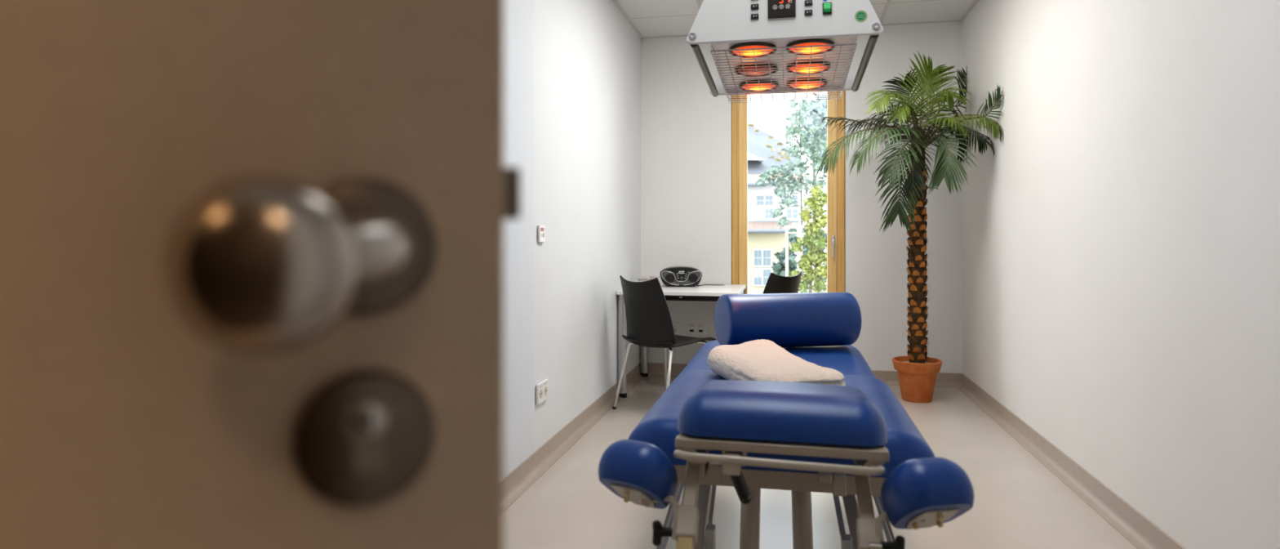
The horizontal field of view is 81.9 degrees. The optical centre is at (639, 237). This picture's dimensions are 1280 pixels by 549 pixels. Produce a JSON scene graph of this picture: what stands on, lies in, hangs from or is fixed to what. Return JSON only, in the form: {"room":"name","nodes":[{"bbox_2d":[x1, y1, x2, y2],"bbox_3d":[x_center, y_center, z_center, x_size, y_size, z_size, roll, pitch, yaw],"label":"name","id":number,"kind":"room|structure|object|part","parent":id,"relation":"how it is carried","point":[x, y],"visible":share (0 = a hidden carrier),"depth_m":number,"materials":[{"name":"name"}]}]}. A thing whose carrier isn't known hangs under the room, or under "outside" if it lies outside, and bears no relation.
{"room":"massage therapy room","nodes":[
{"label":"massage therapy room","id":0,"kind":"room"},
{"bbox_2d":[503,0,533,477],"bbox_3d":[-0.850,-0.300,1.705,0.013,2.600,3.525,0,0,11],"label":"wall pier","id":1,"kind":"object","parent":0,"point":[518,15],"visible":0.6,"depth_m":3.24,"materials":[{"name":"paint"}]},
{"bbox_2d":[533,0,640,451],"bbox_3d":[-0.644,-0.250,3.006,0.120,2.700,6.157,0,0,11],"label":"wall","id":2,"kind":"structure","parent":0,"point":[587,54],"depth_m":4.20,"materials":[{"name":"paint"}]},
{"bbox_2d":[537,225,545,242],"bbox_3d":[-0.468,-0.018,3.520,0.014,0.081,0.081,0,0,11],"label":"switch","id":3,"kind":"object","parent":2,"relation":"attached to","point":[541,228],"visible":1,"depth_m":3.50,"materials":[{"name":"white plastic"}]},
{"bbox_2d":[536,378,548,404],"bbox_3d":[-0.467,0.736,3.529,0.012,0.095,0.151,0,0,11],"label":"double socket","id":4,"kind":"object","parent":2,"relation":"attached to","point":[542,388],"visible":1,"depth_m":3.52,"materials":[{"name":"white plastic"}]},
{"bbox_2d":[539,389,542,398],"bbox_3d":[-0.468,0.740,3.493,0.001,0.041,0.041,0,0,11],"label":"outlet","id":5,"kind":"object","parent":4,"relation":"attached to","point":[540,390],"depth_m":3.50,"materials":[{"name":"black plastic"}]},
{"bbox_2d":[544,386,547,395],"bbox_3d":[-0.454,0.740,3.563,0.001,0.041,0.041,0,0,11],"label":"outlet","id":6,"kind":"object","parent":4,"relation":"attached to","point":[545,387],"depth_m":3.57,"materials":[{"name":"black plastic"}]},
{"bbox_2d":[503,363,644,511],"bbox_3d":[-0.572,1.050,2.944,0.045,0.100,6.064,0,0,11],"label":"baseboard","id":7,"kind":"structure","parent":2,"relation":"attached to","point":[524,475],"depth_m":3.75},
{"bbox_2d":[612,0,644,38],"bbox_3d":[-0.582,-1.602,2.946,0.025,0.016,6.064,0,0,11],"label":"trim","id":8,"kind":"structure","parent":2,"relation":"attached to","point":[615,2],"depth_m":5.37,"materials":[{"name":"silver metal"}]},
{"bbox_2d":[617,0,974,37],"bbox_3d":[-0.028,-1.660,1.875,5.600,0.120,8.128,0,0,11],"label":"ceiling","id":9,"kind":"structure","parent":0,"point":[651,18],"depth_m":5.23,"materials":[{"name":"paint"}]},
{"bbox_2d":[695,0,701,9],"bbox_3d":[-0.045,-1.602,2.837,0.026,0.016,6.064,0,0,11],"label":"trim","id":10,"kind":"structure","parent":9,"relation":"attached to","point":[698,2],"depth_m":5.03,"materials":[{"name":"silver metal"}]},
{"bbox_2d":[685,0,884,102],"bbox_3d":[0.491,-1.068,2.530,0.571,1.064,0.754,0,0,11],"label":"heat lamp","id":11,"kind":"object","parent":9,"relation":"hanging from","point":[759,46],"visible":1,"depth_m":2.22,"materials":[{"name":"white metal"}]},
{"bbox_3d":[0.353,-0.584,2.310,0.132,0.019,0.123,0,-2,11],"label":"infrared bulb","id":12,"kind":"part","parent":11,"relation":"part of","materials":[{"name":"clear glass"}]},
{"bbox_2d":[751,13,758,19],"bbox_3d":[0.339,-0.653,2.182,0.022,0.016,0.006,0,0,11],"label":"rocker switch","id":13,"kind":"object","parent":11,"relation":"attached to","point":[753,16],"depth_m":2.18,"materials":[{"name":"grey plastic"}]},
{"bbox_2d":[751,4,758,9],"bbox_3d":[0.340,-0.682,2.183,0.022,0.016,0.006,0,0,11],"label":"rocker switch","id":14,"kind":"object","parent":11,"relation":"attached to","point":[753,6],"depth_m":2.18,"materials":[{"name":"grey plastic"}]},
{"bbox_3d":[0.400,-0.574,2.543,0.132,0.019,0.123,0,-2,11],"label":"infrared bulb","id":15,"kind":"part","parent":11,"relation":"part of","materials":[{"name":"red glass"}]},
{"bbox_3d":[0.445,-0.565,2.766,0.132,0.019,0.123,0,-2,11],"label":"infrared bulb","id":16,"kind":"part","parent":11,"relation":"part of","materials":[{"name":"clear glass"}]},
{"bbox_3d":[0.485,-0.587,2.502,0.424,0.007,0.651,0,-2,11],"label":"reflector plate","id":17,"kind":"part","parent":11,"relation":"part of","materials":[{"name":"silver metal"}]},
{"bbox_3d":[0.420,-0.713,2.179,0.571,0.261,0.017,0,-2,11],"label":"panel","id":18,"kind":"part","parent":11,"relation":"part of","materials":[{"name":"white metal"}]},
{"bbox_3d":[0.553,-0.686,2.834,0.571,0.261,0.017,0,-2,11],"label":"panel","id":19,"kind":"part","parent":11,"relation":"part of","materials":[{"name":"silver metal"}]},
{"bbox_3d":[0.618,-0.565,2.731,0.132,0.019,0.123,0,-2,11],"label":"infrared bulb","id":20,"kind":"part","parent":11,"relation":"part of","materials":[{"name":"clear glass"}]},
{"bbox_3d":[0.572,-0.574,2.508,0.132,0.019,0.123,0,-2,11],"label":"infrared bulb","id":21,"kind":"part","parent":11,"relation":"part of","materials":[{"name":"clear glass"}]},
{"bbox_2d":[804,9,812,15],"bbox_3d":[0.491,-0.655,2.151,0.022,0.015,0.006,0,0,11],"label":"rocker switch","id":22,"kind":"object","parent":11,"relation":"attached to","point":[807,12],"depth_m":2.15,"materials":[{"name":"grey plastic"}]},
{"bbox_2d":[804,0,812,5],"bbox_3d":[0.491,-0.684,2.152,0.022,0.015,0.006,0,0,11],"label":"rocker switch","id":23,"kind":"object","parent":11,"relation":"attached to","point":[807,2],"depth_m":2.15,"materials":[{"name":"grey plastic"}]},
{"bbox_3d":[0.525,-0.584,2.276,0.132,0.019,0.123,0,-2,11],"label":"infrared bulb","id":24,"kind":"part","parent":11,"relation":"part of","materials":[{"name":"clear glass"}]},
{"bbox_2d":[822,2,831,14],"bbox_3d":[0.543,-0.664,2.141,0.025,0.034,0.007,0,0,11],"label":"switch","id":25,"kind":"object","parent":11,"relation":"attached to","point":[827,6],"depth_m":2.14,"materials":[{"name":"green plastic"}]},
{"bbox_2d":[879,0,891,23],"bbox_3d":[1.197,-1.602,2.585,0.026,0.016,6.064,0,0,11],"label":"trim","id":26,"kind":"structure","parent":9,"relation":"attached to","point":[888,2],"depth_m":5.20,"materials":[{"name":"white paint"}]},
{"bbox_2d":[640,21,962,373],"bbox_3d":[1.202,-0.250,5.725,2.419,2.700,0.093,0,0,11],"label":"wall","id":27,"kind":"structure","parent":0,"point":[686,130],"depth_m":5.60,"materials":[{"name":"paint"}]},
{"bbox_2d":[672,324,679,334],"bbox_3d":[0.268,0.732,5.861,0.081,0.085,0.012,0,0,11],"label":"power socket","id":28,"kind":"object","parent":27,"relation":"attached to","point":[676,326],"visible":0.47,"depth_m":5.85,"materials":[{"name":"white plastic"}]},
{"bbox_2d":[686,324,706,335],"bbox_3d":[0.445,0.728,5.824,0.152,0.085,0.013,0,0,11],"label":"socket","id":29,"kind":"object","parent":27,"relation":"attached to","point":[691,329],"visible":1,"depth_m":5.82,"materials":[{"name":"white plastic"}]},
{"bbox_2d":[731,90,844,293],"bbox_3d":[1.139,-0.160,5.699,0.855,2.320,0.132,0,0,11],"label":"window","id":30,"kind":"structure","parent":27,"relation":"in","point":[835,107],"depth_m":5.66,"materials":[{"name":"brown wood"}]},
{"bbox_3d":[1.464,0.078,5.585,0.017,0.133,0.039,0,0,11],"label":"lever","id":31,"kind":"part","parent":30,"relation":"part of","materials":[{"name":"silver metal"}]},
{"bbox_2d":[644,20,959,38],"bbox_3d":[1.192,-1.602,5.674,2.419,0.016,0.011,0,0,11],"label":"trim","id":32,"kind":"structure","parent":27,"relation":"attached to","point":[946,20],"depth_m":5.51,"materials":[{"name":"silver metal"}]},
{"bbox_2d":[648,362,962,387],"bbox_3d":[1.189,1.050,5.659,2.419,0.100,0.042,0,0,11],"label":"baseboard","id":33,"kind":"structure","parent":27,"relation":"attached to","point":[655,369],"depth_m":5.54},
{"bbox_2d":[503,375,1137,548],"bbox_3d":[0.595,1.160,2.726,2.659,0.120,6.212,0,0,11],"label":"floor","id":34,"kind":"structure","parent":0,"point":[1020,503],"depth_m":3.02,"materials":[{"name":"plastic"}]},
{"bbox_2d":[612,275,715,408],"bbox_3d":[0.152,0.670,4.736,0.535,0.860,0.475,0,0,-45],"label":"chair","id":35,"kind":"object","parent":34,"relation":"on","point":[649,322],"visible":0.94,"depth_m":4.57,"materials":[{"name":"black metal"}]},
{"bbox_3d":[-0.092,0.879,4.762,0.171,0.423,0.041,0,0,-10],"label":"leg","id":36,"kind":"part","parent":35,"relation":"part of","materials":[{"name":"silver metal"}]},
{"bbox_3d":[0.017,0.461,4.603,0.155,0.442,0.430,0,0,-45],"label":"backrest","id":37,"kind":"part","parent":35,"relation":"part of","materials":[{"name":"black plastic"}]},
{"bbox_3d":[0.174,0.874,5.011,0.029,0.430,0.121,0,0,-1],"label":"leg","id":38,"kind":"part","parent":35,"relation":"part of","materials":[{"name":"silver metal"}]},
{"bbox_3d":[0.188,0.657,4.771,0.434,0.059,0.461,0,0,-45],"label":"seat","id":39,"kind":"part","parent":35,"relation":"part of","materials":[{"name":"black plastic"}]},
{"bbox_3d":[0.175,0.879,4.491,0.041,0.423,0.171,0,0,11],"label":"leg","id":40,"kind":"part","parent":35,"relation":"part of","materials":[{"name":"silver metal"}]},
{"bbox_2d":[616,283,746,397],"bbox_3d":[0.331,0.733,5.396,0.831,0.735,0.870,0,0,11],"label":"desk","id":41,"kind":"object","parent":34,"relation":"on","point":[704,292],"visible":0.4,"depth_m":5.07,"materials":[{"name":"laminate"}]},
{"bbox_3d":[-0.121,0.731,5.092,0.060,0.679,0.056,0,0,11],"label":"leg","id":42,"kind":"part","parent":41,"relation":"part of","materials":[{"name":"silver metal"}]},
{"bbox_3d":[0.033,0.731,5.853,0.060,0.679,0.056,0,0,11],"label":"leg","id":43,"kind":"part","parent":41,"relation":"part of","materials":[{"name":"silver metal"}]},
{"bbox_2d":[659,265,702,286],"bbox_3d":[0.306,0.288,5.547,0.310,0.153,0.204,0,0,0],"label":"boombox","id":44,"kind":"object","parent":41,"relation":"on","point":[674,275],"visible":1,"depth_m":5.45,"materials":[{"name":"black plastic"}]},
{"bbox_3d":[0.232,0.298,5.450,0.148,0.108,0.004,0,0,0],"label":"speaker trim","id":45,"kind":"part","parent":44,"relation":"part of","materials":[{"name":"silver metal"}]},
{"bbox_3d":[0.306,0.219,5.549,0.190,0.014,0.140,0,0,0],"label":"disc lid","id":46,"kind":"part","parent":44,"relation":"part of","materials":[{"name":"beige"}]},
{"bbox_3d":[0.306,0.280,5.455,0.106,0.075,0.008,0,0,0],"label":"control panel","id":47,"kind":"part","parent":44,"relation":"part of","materials":[{"name":"black plastic"}]},
{"bbox_3d":[0.380,0.298,5.450,0.148,0.108,0.004,0,0,0],"label":"speaker trim","id":48,"kind":"part","parent":44,"relation":"part of","materials":[{"name":"silver metal"}]},
{"bbox_2d":[664,295,719,301],"bbox_3d":[0.257,0.409,5.010,0.701,0.036,0.029,0,0,11],"label":"cable tray","id":49,"kind":"object","parent":41,"relation":"on","point":[702,298],"depth_m":4.98,"materials":[{"name":"black plastic"}]},
{"bbox_2d":[696,284,724,285],"bbox_3d":[0.530,0.361,5.636,0.213,0.006,0.095,0,0,-17],"label":"power cable","id":50,"kind":"object","parent":41,"relation":"on","point":[701,284],"visible":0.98,"depth_m":5.63,"materials":[{"name":"grey plastic"}]},
{"bbox_3d":[0.056,0.360,5.554,0.142,0.010,0.126,0,0,0],"label":"case","id":51,"kind":"object","parent":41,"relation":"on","visible":0},
{"bbox_3d":[0.055,0.348,5.556,0.142,0.010,0.126,0,0,2],"label":"case","id":52,"kind":"object","parent":51,"relation":"on","visible":0},
{"bbox_3d":[0.055,0.337,5.556,0.142,0.010,0.126,0,0,4],"label":"case","id":53,"kind":"object","parent":52,"relation":"on","visible":0},
{"bbox_3d":[0.057,0.326,5.553,0.142,0.010,0.126,0,0,3],"label":"case","id":54,"kind":"object","parent":53,"relation":"on","visible":0},
{"bbox_3d":[0.058,0.315,5.558,0.142,0.010,0.126,0,0,3],"label":"case","id":55,"kind":"object","parent":54,"relation":"on","visible":0},
{"bbox_2d":[637,276,654,279],"bbox_3d":[0.056,0.304,5.557,0.142,0.010,0.126,0,0,-2],"label":"case","id":56,"kind":"object","parent":55,"relation":"on","point":[638,277],"visible":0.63,"depth_m":5.50,"materials":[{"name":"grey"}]},
{"bbox_2d":[763,271,802,293],"bbox_3d":[0.895,0.670,5.390,0.475,0.860,0.535,0,0,-39],"label":"chair","id":57,"kind":"object","parent":34,"relation":"on","point":[775,283],"visible":0.18,"depth_m":5.17,"materials":[{"name":"black plastic"}]},
{"bbox_2d":[598,339,974,548],"bbox_3d":[0.374,0.694,2.033,0.714,0.812,2.526,0,0,11],"label":"table","id":58,"kind":"object","parent":34,"relation":"on","point":[707,429],"visible":0.91,"depth_m":1.34,"materials":[{"name":"blue leather"}]},
{"bbox_3d":[-0.009,0.476,1.358,0.072,0.060,0.077,0,0,28],"label":"mounting plate","id":59,"kind":"part","parent":58,"relation":"part of","materials":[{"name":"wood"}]},
{"bbox_3d":[-0.002,0.441,1.368,0.134,0.136,0.140,0,0,28],"label":"armrest","id":60,"kind":"part","parent":58,"relation":"part of","materials":[{"name":"blue leather"}]},
{"bbox_3d":[0.042,0.519,1.307,0.036,0.044,0.038,0,0,11],"label":"clamp knob","id":61,"kind":"part","parent":58,"relation":"part of","materials":[{"name":"black plastic"}]},
{"bbox_3d":[0.066,0.752,1.923,0.012,0.099,0.449,0,0,12],"label":"lift arm","id":62,"kind":"part","parent":58,"relation":"part of","materials":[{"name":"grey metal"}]},
{"bbox_3d":[0.077,0.751,1.922,0.013,0.105,0.450,0,0,13],"label":"lift arm","id":63,"kind":"part","parent":58,"relation":"part of","materials":[{"name":"paint"}]},
{"bbox_3d":[0.095,0.451,1.357,0.028,0.088,0.092,0,0,11],"label":"armrest post","id":64,"kind":"part","parent":58,"relation":"part of","materials":[{"name":"beige metal"}]},
{"bbox_3d":[0.126,0.408,1.497,0.056,0.057,0.328,0,0,11],"label":"plate","id":65,"kind":"part","parent":58,"relation":"part of","materials":[{"name":"metal"}]},
{"bbox_3d":[0.086,0.847,1.541,0.035,0.337,1.129,0,0,11],"label":"lift arm","id":66,"kind":"part","parent":58,"relation":"part of","materials":[{"name":"metal"}]},
{"bbox_3d":[0.175,0.759,1.841,0.024,0.076,0.037,0,0,11],"label":"pivot plate","id":67,"kind":"part","parent":58,"relation":"part of","materials":[{"name":"silver metal"}]},
{"bbox_3d":[0.187,0.777,1.982,0.012,0.147,0.321,0,0,11],"label":"lift arm","id":68,"kind":"part","parent":58,"relation":"part of","materials":[{"name":"paint"}]},
{"bbox_2d":[707,338,845,385],"bbox_3d":[0.351,0.376,2.163,0.271,0.121,0.633,0,0,-16],"label":"pillow","id":69,"kind":"object","parent":58,"relation":"on","point":[757,359],"visible":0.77,"depth_m":2.01,"materials":[{"name":"beige fabric"}]},
{"bbox_2d":[678,339,875,377],"bbox_3d":[0.524,0.485,2.807,0.700,0.090,0.949,0,0,11],"label":"cushion","id":70,"kind":"object","parent":58,"relation":"on","point":[846,359],"depth_m":2.73,"materials":[{"name":"blue plastic"}]},
{"bbox_3d":[0.480,0.543,2.462,0.630,0.064,1.623,0,0,11],"label":"table frame","id":71,"kind":"part","parent":58,"relation":"part of","materials":[{"name":"beige metal"}]},
{"bbox_2d":[627,368,935,477],"bbox_3d":[0.374,0.468,2.007,0.704,0.100,0.753,0,0,11],"label":"cushion","id":72,"kind":"object","parent":58,"relation":"on","point":[659,427],"depth_m":1.71,"materials":[{"name":"blue leather"}]},
{"bbox_3d":[0.278,0.387,1.464,0.374,0.045,0.330,0,0,11],"label":"head frame","id":73,"kind":"part","parent":58,"relation":"part of","materials":[{"name":"metal"}]},
{"bbox_2d":[677,379,887,445],"bbox_3d":[0.281,0.342,1.475,0.384,0.106,0.346,0,0,11],"label":"cushion","id":74,"kind":"object","parent":58,"relation":"on","point":[781,411],"depth_m":1.33,"materials":[{"name":"blue leather"}]},
{"bbox_2d":[714,292,862,346],"bbox_3d":[0.592,0.332,2.968,0.552,0.216,0.216,0,0,-13],"label":"bolster","id":75,"kind":"object","parent":58,"relation":"on","point":[808,318],"visible":0.91,"depth_m":2.88,"materials":[{"name":"blue leather"}]},
{"bbox_3d":[0.527,0.757,1.926,0.017,0.083,0.319,0,0,9],"label":"lift arm","id":76,"kind":"part","parent":58,"relation":"part of","materials":[{"name":"paint"}]},
{"bbox_3d":[0.500,0.762,1.786,0.024,0.076,0.037,0,0,11],"label":"pivot plate","id":77,"kind":"part","parent":58,"relation":"part of","materials":[{"name":"silver metal"}]},
{"bbox_3d":[0.469,0.847,1.368,0.039,0.340,1.263,0,0,9],"label":"lift arm","id":78,"kind":"part","parent":58,"relation":"part of","materials":[{"name":"metal"}]},
{"bbox_3d":[0.401,0.463,1.320,0.029,0.080,0.090,0,0,11],"label":"armrest post","id":79,"kind":"part","parent":58,"relation":"part of","materials":[{"name":"beige metal"}]},
{"bbox_3d":[0.431,0.411,1.435,0.056,0.057,0.328,0,0,11],"label":"plate","id":80,"kind":"part","parent":58,"relation":"part of","materials":[{"name":"beige metal"}]},
{"bbox_3d":[0.618,0.738,1.846,0.014,0.077,0.382,0,0,8],"label":"lift arm","id":81,"kind":"part","parent":58,"relation":"part of","materials":[{"name":"paint"}]},
{"bbox_3d":[0.628,0.738,1.845,0.012,0.077,0.382,0,0,9],"label":"lift arm","id":82,"kind":"part","parent":58,"relation":"part of","materials":[{"name":"grey metal"}]},
{"bbox_3d":[0.423,0.515,1.233,0.036,0.045,0.038,0,0,11],"label":"clamp knob","id":83,"kind":"part","parent":58,"relation":"part of","materials":[{"name":"black plastic"}]},
{"bbox_3d":[0.481,0.435,1.245,0.134,0.136,0.141,0,0,-7],"label":"armrest","id":84,"kind":"part","parent":58,"relation":"part of","materials":[{"name":"blue leather"}]},
{"bbox_3d":[0.484,0.471,1.233,0.071,0.060,0.077,0,0,-7],"label":"mounting plate","id":85,"kind":"part","parent":58,"relation":"part of","materials":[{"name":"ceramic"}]},
{"bbox_2d":[815,51,1002,402],"bbox_3d":[1.710,-0.075,4.921,1.085,2.349,1.220,0,0,11],"label":"potted palm","id":86,"kind":"object","parent":34,"relation":"on","point":[917,371],"visible":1,"depth_m":4.82,"materials":[{"name":"plant"}]},
{"bbox_2d":[892,355,942,402],"bbox_3d":[1.877,0.963,5.002,0.320,0.274,0.320,0,0,11],"label":"pot","id":87,"kind":"object","parent":86,"relation":"attached to","point":[917,375],"depth_m":4.91,"materials":[{"name":"ceramic"}]},
{"bbox_2d":[962,0,1279,548],"bbox_3d":[1.845,-0.250,2.502,0.120,2.700,6.157,0,0,11],"label":"wall","id":88,"kind":"structure","parent":0,"point":[1121,232],"depth_m":2.69,"materials":[{"name":"paint"}]},
{"bbox_2d":[959,0,979,21],"bbox_3d":[1.763,-1.602,2.471,0.028,0.016,6.064,0,0,11],"label":"trim","id":89,"kind":"structure","parent":88,"relation":"attached to","point":[974,3],"depth_m":5.18,"materials":[{"name":"white paint"}]},
{"bbox_2d":[957,373,1186,548],"bbox_3d":[1.754,1.050,2.472,0.045,0.100,6.064,0,0,11],"label":"baseboard","id":90,"kind":"structure","parent":88,"relation":"attached to","point":[1134,526],"depth_m":3.21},
{"bbox_3d":[-0.455,-0.250,-0.230,5.600,2.700,0.112,0,0,11],"label":"wall","id":91,"kind":"structure","parent":0,"visible":0},
{"bbox_2d":[0,0,519,548],"bbox_3d":[-0.488,0.057,0.081,0.990,2.074,0.111,0,0,-25],"label":"door","id":92,"kind":"structure","parent":91,"relation":"in","point":[251,251],"depth_m":0.26,"materials":[{"name":"laminate"}]},
{"bbox_3d":[-0.110,0.008,0.216,0.051,0.052,0.037,0,0,-25],"label":"knob","id":93,"kind":"part","parent":92,"relation":"part of","materials":[{"name":"metal"}]},
{"label":"outside","id":94,"kind":"structure","parent":0,"visible":0},
{"bbox_2d":[795,254,826,293],"bbox_3d":[7.991,1.785,39.440,80.000,0.130,68.318,0,0,11],"label":"ground","id":95,"kind":"structure","parent":94,"point":[797,256],"depth_m":35.58,"materials":[{"name":"white"}]},
{"bbox_2d":[747,123,807,293],"bbox_3d":[3.239,-1.304,22.712,3.183,6.086,5.726,0,0,1],"label":"house","id":96,"kind":"structure","parent":95,"relation":"on","point":[765,237],"depth_m":20.63,"materials":[{"name":"beige paint"}]},
{"bbox_3d":[3.198,1.198,20.366,0.100,0.202,0.028,0,0,2],"label":"casement glass","id":97,"kind":"part","parent":96,"relation":"part of","materials":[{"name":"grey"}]},
{"bbox_3d":[3.198,0.977,20.366,0.100,0.202,0.028,0,0,2],"label":"casement glass","id":98,"kind":"part","parent":96,"relation":"part of","materials":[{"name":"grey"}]},
{"bbox_3d":[3.198,0.667,20.366,0.100,0.202,0.028,0,0,2],"label":"casement glass","id":99,"kind":"part","parent":96,"relation":"part of","materials":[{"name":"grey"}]},
{"bbox_3d":[3.198,0.446,20.366,0.100,0.202,0.028,0,0,2],"label":"casement glass","id":100,"kind":"part","parent":96,"relation":"part of","materials":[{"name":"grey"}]},
{"bbox_3d":[3.311,1.198,20.363,0.088,0.202,0.028,0,0,2],"label":"casement glass","id":101,"kind":"part","parent":96,"relation":"part of","materials":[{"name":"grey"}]},
{"bbox_3d":[3.311,0.977,20.363,0.088,0.202,0.028,0,0,2],"label":"casement glass","id":102,"kind":"part","parent":96,"relation":"part of","materials":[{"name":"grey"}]},
{"bbox_3d":[3.311,0.667,20.363,0.088,0.202,0.028,0,0,2],"label":"casement glass","id":103,"kind":"part","parent":96,"relation":"part of","materials":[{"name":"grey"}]},
{"bbox_3d":[3.311,0.446,20.363,0.088,0.202,0.028,0,0,2],"label":"casement glass","id":104,"kind":"part","parent":96,"relation":"part of","materials":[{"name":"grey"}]},
{"bbox_3d":[3.442,1.198,20.359,0.088,0.202,0.028,0,0,2],"label":"casement glass","id":105,"kind":"part","parent":96,"relation":"part of","materials":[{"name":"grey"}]},
{"bbox_3d":[3.442,0.977,20.359,0.088,0.202,0.028,0,0,2],"label":"casement glass","id":106,"kind":"part","parent":96,"relation":"part of","materials":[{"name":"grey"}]},
{"bbox_3d":[3.442,0.667,20.359,0.088,0.202,0.028,0,0,2],"label":"casement glass","id":107,"kind":"part","parent":96,"relation":"part of","materials":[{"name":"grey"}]},
{"bbox_3d":[3.442,0.446,20.359,0.088,0.202,0.028,0,0,2],"label":"casement glass","id":108,"kind":"part","parent":96,"relation":"part of","materials":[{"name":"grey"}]},
{"bbox_3d":[3.555,0.977,20.356,0.100,0.202,0.028,0,0,2],"label":"casement glass","id":109,"kind":"part","parent":96,"relation":"part of","materials":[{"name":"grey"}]},
{"bbox_3d":[3.555,0.667,20.356,0.100,0.202,0.028,0,0,2],"label":"casement glass","id":110,"kind":"part","parent":96,"relation":"part of","materials":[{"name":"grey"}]},
{"bbox_3d":[3.555,0.446,20.356,0.100,0.202,0.028,0,0,2],"label":"casement glass","id":111,"kind":"part","parent":96,"relation":"part of","materials":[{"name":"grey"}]},
{"bbox_3d":[2.948,-0.346,20.340,2.624,0.242,0.746,0,0,2],"label":"tiled cornice","id":112,"kind":"part","parent":96,"relation":"part of","materials":[{"name":"ceramic"}]},
{"bbox_3d":[3.660,-1.111,20.633,0.097,0.124,0.028,0,0,2],"label":"casement glass","id":113,"kind":"part","parent":96,"relation":"part of","materials":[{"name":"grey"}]},
{"bbox_3d":[4.167,-0.605,20.619,0.130,0.115,0.028,0,0,2],"label":"casement glass","id":114,"kind":"part","parent":96,"relation":"part of","materials":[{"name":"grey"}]},
{"bbox_3d":[4.167,-0.739,20.619,0.130,0.115,0.028,0,0,2],"label":"casement glass","id":115,"kind":"part","parent":96,"relation":"part of","materials":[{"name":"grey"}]},
{"bbox_3d":[4.341,-0.605,20.614,0.130,0.115,0.028,0,0,2],"label":"casement glass","id":116,"kind":"part","parent":96,"relation":"part of","materials":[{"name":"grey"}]},
{"bbox_3d":[4.341,-0.739,20.614,0.130,0.115,0.028,0,0,2],"label":"casement glass","id":117,"kind":"part","parent":96,"relation":"part of","materials":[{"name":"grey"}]},
{"bbox_3d":[4.341,-1.111,20.614,0.130,0.124,0.028,0,0,2],"label":"casement glass","id":118,"kind":"part","parent":96,"relation":"part of","materials":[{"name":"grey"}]},
{"bbox_2d":[766,227,798,280],"bbox_3d":[2.763,0.749,14.043,0.672,1.943,2.088,0,0,11],"label":"conifer","id":119,"kind":"object","parent":95,"relation":"on","point":[779,267],"visible":0.4,"depth_m":13.54,"materials":[{"name":"green plant"}]},
{"bbox_2d":[755,98,826,293],"bbox_3d":[2.407,-0.290,11.541,1.200,4.021,2.090,0,0,11],"label":"maple tree","id":120,"kind":"object","parent":95,"relation":"on","point":[815,129],"visible":0.96,"depth_m":11.40,"materials":[{"name":"green plant"}]},
{"bbox_3d":[2.533,-0.173,11.584,0.069,3.787,0.043,0,0,-10],"label":"stem","id":121,"kind":"part","parent":120,"relation":"part of","materials":[{"name":"brown plant"}]},
{"bbox_2d":[784,225,815,293],"bbox_3d":[2.074,0.776,9.520,0.477,1.888,0.325,0,0,-44],"label":"stakes","id":122,"kind":"object","parent":95,"relation":"on","point":[787,227],"visible":0.34,"depth_m":9.53,"materials":[{"name":"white wood"}]},
{"bbox_2d":[787,182,826,293],"bbox_3d":[1.808,0.573,7.809,0.509,2.294,0.948,0,0,11],"label":"sapling","id":123,"kind":"object","parent":95,"relation":"on","point":[819,256],"visible":0.91,"depth_m":7.66,"materials":[{"name":"green plant"}]},
{"bbox_3d":[1.853,0.589,7.777,0.092,2.263,0.038,0,0,-10],"label":"stem","id":124,"kind":"part","parent":123,"relation":"part of","materials":[{"name":"green plant"}]},
{"bbox_2d":[797,222,826,292],"bbox_3d":[3.826,0.678,16.267,0.708,2.084,1.748,0,0,15],"label":"shrub","id":125,"kind":"object","parent":95,"relation":"on","point":[806,248],"visible":0.12,"depth_m":15.81,"materials":[{"name":"green plant"}]},
{"bbox_3d":[3.744,1.072,16.215,0.093,1.297,0.087,0,0,33],"label":"stem","id":126,"kind":"part","parent":125,"relation":"part of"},
{"bbox_2d":[798,92,826,282],"bbox_3d":[6.519,-1.938,27.681,1.329,7.316,3.627,0,0,11],"label":"tree","id":127,"kind":"object","parent":95,"relation":"on","point":[817,113],"visible":0.41,"depth_m":27.15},
{"bbox_3d":[6.564,-1.560,27.794,0.224,6.559,0.208,0,0,-10],"label":"stem","id":128,"kind":"part","parent":127,"relation":"part of","materials":[{"name":"brown plant"}]},
{"bbox_2d":[815,107,826,263],"bbox_3d":[8.425,-2.285,33.255,1.209,8.009,3.821,0,0,11],"label":"tree","id":129,"kind":"object","parent":95,"relation":"on","point":[825,109],"visible":0.12,"depth_m":32.94,"materials":[{"name":"green plant"}]}
]}

